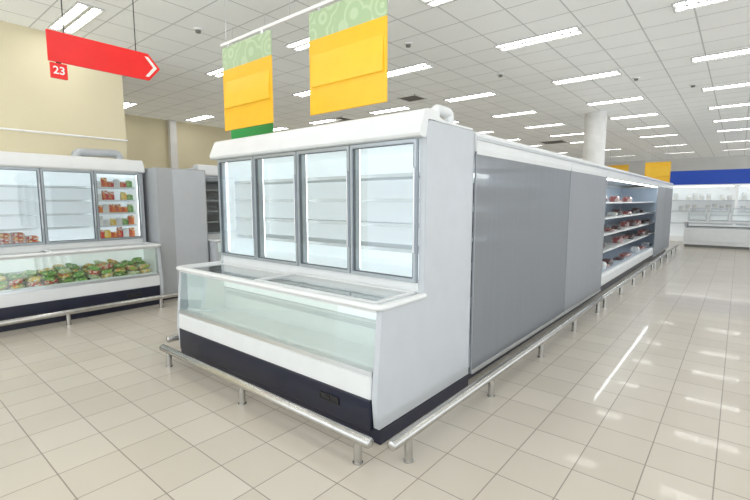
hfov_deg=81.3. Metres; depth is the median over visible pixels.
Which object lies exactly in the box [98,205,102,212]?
pack
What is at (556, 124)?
recessed light
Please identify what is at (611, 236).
shelf
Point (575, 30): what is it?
recessed light
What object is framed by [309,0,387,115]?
hanging sign
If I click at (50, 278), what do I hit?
bag
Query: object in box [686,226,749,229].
shelf
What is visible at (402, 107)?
recessed light
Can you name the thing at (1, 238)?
food tray
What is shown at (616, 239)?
food tray
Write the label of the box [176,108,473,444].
freezer
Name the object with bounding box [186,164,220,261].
freezer
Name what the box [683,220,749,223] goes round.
countertop
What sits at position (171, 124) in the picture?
trim
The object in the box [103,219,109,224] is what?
pack
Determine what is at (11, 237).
food tray
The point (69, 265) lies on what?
bag
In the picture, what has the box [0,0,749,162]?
ceiling
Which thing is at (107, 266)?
bag
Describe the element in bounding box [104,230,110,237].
pack
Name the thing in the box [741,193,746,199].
products
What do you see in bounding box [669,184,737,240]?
shelving
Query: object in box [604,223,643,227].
shelf
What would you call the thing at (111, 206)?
pack
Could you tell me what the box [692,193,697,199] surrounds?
products
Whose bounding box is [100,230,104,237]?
pack
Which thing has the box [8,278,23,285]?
bag
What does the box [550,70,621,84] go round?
recessed light
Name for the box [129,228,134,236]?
pack
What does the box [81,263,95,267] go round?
bag
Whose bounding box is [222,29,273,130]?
hanging sign
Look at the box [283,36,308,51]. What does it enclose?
recessed light
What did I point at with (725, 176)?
fascia
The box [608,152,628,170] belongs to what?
hanging sign
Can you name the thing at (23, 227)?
shelf
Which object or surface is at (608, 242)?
shelf
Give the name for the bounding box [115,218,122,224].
pack
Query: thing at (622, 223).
food tray
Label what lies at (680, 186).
lamp
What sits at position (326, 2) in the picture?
rail
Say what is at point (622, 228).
shelf
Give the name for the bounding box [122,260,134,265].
bag
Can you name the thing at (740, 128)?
recessed light
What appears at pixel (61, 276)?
bag
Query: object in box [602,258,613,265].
food tray
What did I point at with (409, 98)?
ceiling vent
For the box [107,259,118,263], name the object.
bag
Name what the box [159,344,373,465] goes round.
rail
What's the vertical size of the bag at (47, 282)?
0.083 m
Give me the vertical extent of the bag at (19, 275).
0.080 m
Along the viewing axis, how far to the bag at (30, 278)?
5.31 m
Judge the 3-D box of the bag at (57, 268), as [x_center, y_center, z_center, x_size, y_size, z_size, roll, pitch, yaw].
[-4.054,0.256,5.665,0.115,0.095,0.150,3,7,28]
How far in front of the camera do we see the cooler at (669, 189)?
12.73 m
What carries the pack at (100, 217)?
on the freezer at (51, 198)
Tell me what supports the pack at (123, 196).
on the freezer at (51, 198)
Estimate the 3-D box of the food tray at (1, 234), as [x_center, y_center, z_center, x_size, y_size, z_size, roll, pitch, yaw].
[-4.720,-0.189,5.537,0.216,0.048,0.128,5,8,39]
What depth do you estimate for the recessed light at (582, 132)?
15.48 m
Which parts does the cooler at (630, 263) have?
price rail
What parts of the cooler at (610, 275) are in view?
canopy trim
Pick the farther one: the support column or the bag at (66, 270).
the support column
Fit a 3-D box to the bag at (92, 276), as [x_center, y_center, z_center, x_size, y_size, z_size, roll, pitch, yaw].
[-3.759,0.352,5.842,0.122,0.093,0.142,2,7,20]
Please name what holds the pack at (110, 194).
on the freezer at (51, 198)
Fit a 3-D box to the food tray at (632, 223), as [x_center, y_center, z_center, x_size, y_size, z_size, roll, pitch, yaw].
[6.047,-0.629,10.292,0.170,0.120,0.168,5,8,39]
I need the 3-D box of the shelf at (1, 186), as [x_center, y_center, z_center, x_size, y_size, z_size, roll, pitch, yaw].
[-4.561,-0.843,5.822,0.430,0.026,2.400,5,8,39]
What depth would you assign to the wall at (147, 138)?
12.79 m
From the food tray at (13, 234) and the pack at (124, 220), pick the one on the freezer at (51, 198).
the pack at (124, 220)
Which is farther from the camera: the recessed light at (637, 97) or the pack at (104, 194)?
the recessed light at (637, 97)
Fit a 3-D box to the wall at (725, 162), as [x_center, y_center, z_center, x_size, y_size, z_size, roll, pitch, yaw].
[17.675,-3.149,24.260,22.050,3.850,0.180,5,8,39]
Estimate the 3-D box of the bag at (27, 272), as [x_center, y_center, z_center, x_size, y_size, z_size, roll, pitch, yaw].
[-4.263,0.284,5.415,0.145,0.084,0.121,-4,8,-34]
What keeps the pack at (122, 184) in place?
on the freezer at (51, 198)
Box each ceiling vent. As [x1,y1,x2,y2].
[328,116,352,121]
[397,94,426,101]
[540,140,568,143]
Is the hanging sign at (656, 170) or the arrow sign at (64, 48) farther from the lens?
the hanging sign at (656, 170)
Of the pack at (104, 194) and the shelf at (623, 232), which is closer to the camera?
the pack at (104, 194)
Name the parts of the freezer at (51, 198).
sliding lid, lid glass, door, door handle, door, panel, chest rail, door handle, sliding lid, lid glass, door, door handle, panel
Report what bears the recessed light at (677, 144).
in the ceiling
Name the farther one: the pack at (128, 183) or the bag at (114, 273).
the pack at (128, 183)
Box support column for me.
[583,111,606,164]
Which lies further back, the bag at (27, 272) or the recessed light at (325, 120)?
the recessed light at (325, 120)
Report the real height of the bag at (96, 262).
0.094 m
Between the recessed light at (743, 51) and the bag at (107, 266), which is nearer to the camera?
the bag at (107, 266)
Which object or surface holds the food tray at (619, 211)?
on the cooler at (630, 263)
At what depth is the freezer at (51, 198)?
5.92 m
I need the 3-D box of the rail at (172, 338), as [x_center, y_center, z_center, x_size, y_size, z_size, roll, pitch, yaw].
[-0.716,0.761,5.850,0.062,0.183,4.124,5,8,39]
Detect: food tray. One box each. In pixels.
[0,233,10,237]
[0,237,10,241]
[0,241,10,243]
[9,232,24,236]
[9,236,24,240]
[10,240,25,242]
[24,235,38,239]
[24,239,39,242]
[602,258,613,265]
[602,261,606,269]
[607,212,617,215]
[609,196,619,201]
[611,225,620,228]
[612,209,622,214]
[612,236,622,242]
[613,257,623,259]
[619,253,628,257]
[620,221,629,226]
[622,197,631,201]
[622,211,631,214]
[628,221,635,225]
[631,246,639,251]
[638,230,646,234]
[642,242,650,246]
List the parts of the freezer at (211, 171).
panel, door, chest rail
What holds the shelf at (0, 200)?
attached to the freezer at (51, 198)
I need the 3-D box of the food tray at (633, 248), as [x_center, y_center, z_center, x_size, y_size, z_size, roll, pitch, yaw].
[6.128,-0.019,10.293,0.170,0.120,0.168,5,8,39]
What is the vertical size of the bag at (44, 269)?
0.077 m
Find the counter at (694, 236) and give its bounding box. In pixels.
[683,208,749,249]
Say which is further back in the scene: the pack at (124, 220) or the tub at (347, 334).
the pack at (124, 220)
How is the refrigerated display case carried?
on the floor
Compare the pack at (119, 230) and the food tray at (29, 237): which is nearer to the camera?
the food tray at (29, 237)
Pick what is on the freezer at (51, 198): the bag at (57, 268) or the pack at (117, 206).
the pack at (117, 206)
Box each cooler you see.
[467,132,572,378]
[558,157,608,319]
[595,166,630,295]
[602,172,646,279]
[604,176,658,267]
[608,180,666,259]
[621,182,673,254]
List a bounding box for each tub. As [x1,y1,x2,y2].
[0,248,156,292]
[187,273,411,367]
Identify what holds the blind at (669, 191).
hanging from the cooler at (669, 189)
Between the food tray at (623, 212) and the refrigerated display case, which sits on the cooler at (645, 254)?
the food tray at (623, 212)
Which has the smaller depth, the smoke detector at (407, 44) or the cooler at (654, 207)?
the smoke detector at (407, 44)
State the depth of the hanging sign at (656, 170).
16.72 m
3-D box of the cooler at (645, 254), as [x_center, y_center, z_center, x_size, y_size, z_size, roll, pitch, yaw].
[5.977,-0.702,10.609,1.228,2.030,1.816,5,8,39]
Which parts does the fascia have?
frame, frame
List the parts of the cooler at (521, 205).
panel, canopy trim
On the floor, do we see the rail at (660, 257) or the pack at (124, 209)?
the rail at (660, 257)
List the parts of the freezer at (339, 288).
panel, door, sliding lid, lid glass, door handle, panel, door, door handle, chest rail, door, sliding lid, lid glass, door handle, door, door handle, panel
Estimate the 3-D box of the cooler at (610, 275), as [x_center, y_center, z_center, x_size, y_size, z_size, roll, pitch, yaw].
[3.657,-0.391,7.832,1.228,2.030,1.816,5,8,39]
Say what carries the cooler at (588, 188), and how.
on the floor
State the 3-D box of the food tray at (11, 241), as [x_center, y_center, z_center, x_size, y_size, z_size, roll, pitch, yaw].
[-4.627,-0.102,5.659,0.216,0.048,0.128,5,8,39]
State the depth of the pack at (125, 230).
6.62 m
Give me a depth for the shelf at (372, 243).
3.91 m
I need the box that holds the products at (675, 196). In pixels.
[673,193,677,199]
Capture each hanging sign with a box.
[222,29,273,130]
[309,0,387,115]
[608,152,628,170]
[644,140,670,181]
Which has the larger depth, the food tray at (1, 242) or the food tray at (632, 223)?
the food tray at (632, 223)
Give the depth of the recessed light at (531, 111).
11.85 m
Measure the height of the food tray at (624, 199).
0.120 m
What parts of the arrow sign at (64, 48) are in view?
suspension rod, suspension rod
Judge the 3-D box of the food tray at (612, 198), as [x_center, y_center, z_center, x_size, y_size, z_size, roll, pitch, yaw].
[4.857,-1.033,8.866,0.170,0.120,0.168,5,8,39]
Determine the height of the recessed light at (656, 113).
0.020 m
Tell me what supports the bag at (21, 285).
on the bag
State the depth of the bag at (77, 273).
5.67 m
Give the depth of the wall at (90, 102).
6.18 m
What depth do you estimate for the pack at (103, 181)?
6.34 m
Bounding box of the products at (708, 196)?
[706,194,710,199]
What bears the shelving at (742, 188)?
on the floor
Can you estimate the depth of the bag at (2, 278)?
5.07 m
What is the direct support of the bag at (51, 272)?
on the bag at (50, 278)
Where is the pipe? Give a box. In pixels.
[431,104,454,123]
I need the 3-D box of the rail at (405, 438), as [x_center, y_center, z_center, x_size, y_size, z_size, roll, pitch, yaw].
[1.609,0.937,4.221,0.062,0.196,4.774,5,8,39]
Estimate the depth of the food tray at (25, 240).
5.71 m
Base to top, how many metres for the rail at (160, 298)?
0.183 m
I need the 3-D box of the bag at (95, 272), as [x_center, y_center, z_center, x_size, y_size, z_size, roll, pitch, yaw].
[-3.757,0.300,5.838,0.150,0.094,0.114,-3,7,-25]
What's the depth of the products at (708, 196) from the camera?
16.00 m
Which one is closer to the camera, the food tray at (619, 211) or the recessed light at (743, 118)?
the food tray at (619, 211)
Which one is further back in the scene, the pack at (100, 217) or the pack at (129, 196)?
the pack at (129, 196)
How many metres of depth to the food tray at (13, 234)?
5.59 m
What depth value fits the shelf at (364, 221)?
3.87 m
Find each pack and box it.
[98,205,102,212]
[99,216,103,225]
[100,178,107,186]
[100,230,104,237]
[101,191,108,199]
[102,204,108,212]
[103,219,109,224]
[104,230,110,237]
[107,181,113,186]
[108,192,114,199]
[109,204,115,212]
[110,218,115,224]
[111,232,116,237]
[113,179,119,186]
[115,204,121,211]
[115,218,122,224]
[116,227,122,236]
[120,182,125,186]
[120,192,126,199]
[121,207,127,211]
[122,218,127,224]
[123,228,128,236]
[125,180,131,186]
[127,194,132,199]
[127,204,133,211]
[127,215,133,224]
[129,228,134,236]
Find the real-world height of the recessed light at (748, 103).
0.020 m
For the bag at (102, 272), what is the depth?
5.91 m
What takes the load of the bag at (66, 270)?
on the bag at (61, 276)
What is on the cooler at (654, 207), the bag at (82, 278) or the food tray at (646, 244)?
the food tray at (646, 244)
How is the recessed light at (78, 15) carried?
in the ceiling
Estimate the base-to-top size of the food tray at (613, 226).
0.072 m
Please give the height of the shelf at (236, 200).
0.026 m
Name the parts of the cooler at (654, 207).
panel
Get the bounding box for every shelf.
[0,185,134,188]
[0,200,135,201]
[0,212,135,216]
[0,224,136,231]
[234,172,419,184]
[235,199,419,201]
[236,217,411,227]
[236,234,418,253]
[603,239,631,246]
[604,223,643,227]
[604,227,630,231]
[604,234,645,239]
[614,231,653,234]
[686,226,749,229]
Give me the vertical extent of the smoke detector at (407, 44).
0.050 m
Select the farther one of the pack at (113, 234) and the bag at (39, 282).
the pack at (113, 234)
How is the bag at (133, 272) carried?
on the bag
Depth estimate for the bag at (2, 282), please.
5.09 m
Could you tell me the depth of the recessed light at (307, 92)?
9.62 m
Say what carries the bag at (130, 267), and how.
on the bag at (133, 272)
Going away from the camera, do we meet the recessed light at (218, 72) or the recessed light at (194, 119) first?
the recessed light at (218, 72)
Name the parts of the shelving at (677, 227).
shelf, shelf, shelf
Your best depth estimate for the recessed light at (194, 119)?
12.43 m
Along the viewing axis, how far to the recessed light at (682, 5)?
5.21 m
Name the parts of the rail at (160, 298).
post, post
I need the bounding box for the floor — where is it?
[0,240,749,499]
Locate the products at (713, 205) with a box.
[712,204,716,210]
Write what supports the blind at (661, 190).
hanging from the cooler at (654, 207)
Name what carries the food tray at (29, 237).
on the food tray at (25, 240)
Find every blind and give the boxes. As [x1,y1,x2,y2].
[654,186,665,254]
[662,188,672,249]
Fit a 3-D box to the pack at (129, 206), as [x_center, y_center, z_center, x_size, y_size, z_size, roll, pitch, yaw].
[-3.731,-0.630,6.656,0.069,0.132,0.074,5,8,39]
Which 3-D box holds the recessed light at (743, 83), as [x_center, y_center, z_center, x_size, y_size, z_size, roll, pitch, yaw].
[7.384,-3.352,8.889,1.200,0.020,0.300,5,8,39]
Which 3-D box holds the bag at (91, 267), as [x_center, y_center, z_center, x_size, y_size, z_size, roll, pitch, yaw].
[-3.761,0.249,5.827,0.113,0.104,0.152,6,9,45]
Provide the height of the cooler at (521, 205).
2.030 m
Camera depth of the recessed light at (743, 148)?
19.95 m
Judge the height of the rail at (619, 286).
0.196 m
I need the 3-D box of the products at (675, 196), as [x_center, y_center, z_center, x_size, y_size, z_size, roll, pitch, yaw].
[11.473,-2.034,16.671,0.142,0.264,0.104,6,9,45]
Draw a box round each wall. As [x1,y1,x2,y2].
[0,20,126,159]
[125,114,230,168]
[604,155,749,210]
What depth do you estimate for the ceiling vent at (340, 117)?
12.51 m
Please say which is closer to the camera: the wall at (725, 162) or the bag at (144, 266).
the bag at (144, 266)
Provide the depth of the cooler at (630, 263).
8.94 m
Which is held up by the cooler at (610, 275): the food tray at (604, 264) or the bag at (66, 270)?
the food tray at (604, 264)
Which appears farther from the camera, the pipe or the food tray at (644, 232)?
the food tray at (644, 232)
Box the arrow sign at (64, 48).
[45,0,159,80]
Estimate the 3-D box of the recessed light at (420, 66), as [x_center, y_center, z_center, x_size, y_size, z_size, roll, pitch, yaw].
[0.478,-3.245,7.934,1.200,0.020,0.300,5,8,39]
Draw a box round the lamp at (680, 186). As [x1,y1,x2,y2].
[680,186,731,186]
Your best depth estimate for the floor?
3.00 m
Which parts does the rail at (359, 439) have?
post, post, post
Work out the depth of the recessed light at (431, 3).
5.17 m
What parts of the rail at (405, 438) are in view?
post, post, post, post, post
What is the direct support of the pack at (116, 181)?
on the freezer at (51, 198)
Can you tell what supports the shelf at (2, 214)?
attached to the freezer at (51, 198)
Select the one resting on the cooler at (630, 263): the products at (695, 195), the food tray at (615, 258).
the food tray at (615, 258)
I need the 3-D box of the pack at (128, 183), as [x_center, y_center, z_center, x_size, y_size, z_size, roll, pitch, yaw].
[-3.731,-0.991,6.615,0.045,0.119,0.082,5,8,38]
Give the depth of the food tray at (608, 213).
9.09 m
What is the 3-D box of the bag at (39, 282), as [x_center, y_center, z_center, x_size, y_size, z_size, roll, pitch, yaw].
[-4.170,0.413,5.350,0.147,0.090,0.120,-6,9,-43]
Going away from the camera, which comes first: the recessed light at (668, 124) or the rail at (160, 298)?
the rail at (160, 298)
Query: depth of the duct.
6.38 m
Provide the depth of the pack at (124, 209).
6.58 m
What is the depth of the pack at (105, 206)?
6.38 m
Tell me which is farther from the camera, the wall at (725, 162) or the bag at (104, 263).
the wall at (725, 162)
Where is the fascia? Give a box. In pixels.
[670,169,749,184]
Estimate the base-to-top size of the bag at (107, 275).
0.090 m
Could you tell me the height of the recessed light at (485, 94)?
0.020 m
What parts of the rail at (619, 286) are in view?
post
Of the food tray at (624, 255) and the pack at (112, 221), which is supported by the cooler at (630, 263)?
the food tray at (624, 255)
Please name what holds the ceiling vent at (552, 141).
in the ceiling
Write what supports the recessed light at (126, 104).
in the ceiling
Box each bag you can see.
[0,276,6,281]
[0,281,8,284]
[0,285,6,289]
[7,273,24,280]
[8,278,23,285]
[8,283,24,288]
[23,270,37,275]
[26,276,41,281]
[27,281,41,285]
[38,268,53,273]
[40,270,57,275]
[41,276,54,280]
[42,278,56,284]
[54,266,66,271]
[57,273,72,278]
[58,268,72,273]
[58,278,73,282]
[65,263,79,268]
[72,271,84,277]
[73,275,87,280]
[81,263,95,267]
[86,265,99,270]
[86,274,100,278]
[87,270,99,274]
[93,260,103,264]
[97,262,108,267]
[100,264,113,269]
[100,269,112,274]
[100,272,113,277]
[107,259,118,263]
[113,263,125,267]
[113,268,125,272]
[113,272,126,275]
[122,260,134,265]
[125,265,138,270]
[126,270,139,274]
[133,259,146,263]
[138,264,149,269]
[139,268,151,272]
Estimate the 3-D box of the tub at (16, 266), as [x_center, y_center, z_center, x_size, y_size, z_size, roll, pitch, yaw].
[-4.138,0.268,5.593,0.450,0.500,2.420,5,8,39]
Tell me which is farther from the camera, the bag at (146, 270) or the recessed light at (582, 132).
the recessed light at (582, 132)
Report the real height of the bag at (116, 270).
0.073 m
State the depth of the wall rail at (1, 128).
6.24 m
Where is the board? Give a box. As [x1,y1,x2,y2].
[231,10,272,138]
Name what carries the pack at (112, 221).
on the freezer at (51, 198)
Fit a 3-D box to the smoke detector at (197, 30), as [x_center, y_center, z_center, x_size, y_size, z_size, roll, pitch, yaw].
[-2.432,-3.014,6.009,0.120,0.050,0.120,5,8,39]
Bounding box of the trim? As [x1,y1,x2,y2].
[167,119,177,168]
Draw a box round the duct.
[71,148,123,158]
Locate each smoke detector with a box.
[193,27,202,33]
[404,42,411,47]
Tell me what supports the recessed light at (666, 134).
in the ceiling
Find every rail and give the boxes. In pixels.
[0,127,127,141]
[0,292,177,325]
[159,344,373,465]
[166,334,178,342]
[221,0,336,46]
[387,296,603,463]
[601,260,654,307]
[653,244,677,267]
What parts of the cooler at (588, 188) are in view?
canopy trim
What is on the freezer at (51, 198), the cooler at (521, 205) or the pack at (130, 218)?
the pack at (130, 218)
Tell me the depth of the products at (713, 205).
15.92 m
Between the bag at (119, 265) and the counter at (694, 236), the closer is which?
the bag at (119, 265)
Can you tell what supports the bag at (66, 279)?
on the bag
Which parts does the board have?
board panel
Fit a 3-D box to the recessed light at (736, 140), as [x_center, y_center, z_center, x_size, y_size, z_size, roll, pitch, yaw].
[14.282,-4.278,17.146,1.200,0.020,0.300,5,8,39]
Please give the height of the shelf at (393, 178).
0.026 m
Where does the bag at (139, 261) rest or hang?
on the bag
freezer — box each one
[0,151,163,331]
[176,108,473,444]
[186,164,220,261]
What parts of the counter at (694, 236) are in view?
display case frame, display case frame, display case frame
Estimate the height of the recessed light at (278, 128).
0.020 m
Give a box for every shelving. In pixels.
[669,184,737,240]
[734,184,749,226]
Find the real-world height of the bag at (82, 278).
0.079 m
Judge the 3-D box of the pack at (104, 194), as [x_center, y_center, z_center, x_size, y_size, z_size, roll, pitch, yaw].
[-3.945,-0.792,6.377,0.069,0.147,0.074,5,8,36]
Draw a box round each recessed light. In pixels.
[47,1,104,33]
[124,101,137,108]
[185,115,215,121]
[204,67,222,77]
[273,127,289,130]
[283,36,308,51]
[291,90,309,96]
[308,118,340,123]
[368,106,410,114]
[388,62,433,77]
[420,0,453,7]
[443,91,496,102]
[491,110,537,117]
[494,25,583,51]
[523,123,564,128]
[549,132,583,136]
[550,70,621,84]
[585,96,644,105]
[608,112,659,119]
[625,124,669,129]
[639,134,678,137]
[653,144,687,146]
[671,0,728,12]
[690,47,749,62]
[701,82,749,91]
[707,102,749,109]
[712,117,749,121]
[716,128,749,131]
[720,140,749,142]
[722,148,749,150]
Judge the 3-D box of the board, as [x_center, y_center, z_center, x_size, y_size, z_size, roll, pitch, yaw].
[-1.634,-2.194,5.697,0.920,1.610,0.016,5,8,39]
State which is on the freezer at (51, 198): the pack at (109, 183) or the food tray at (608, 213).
the pack at (109, 183)

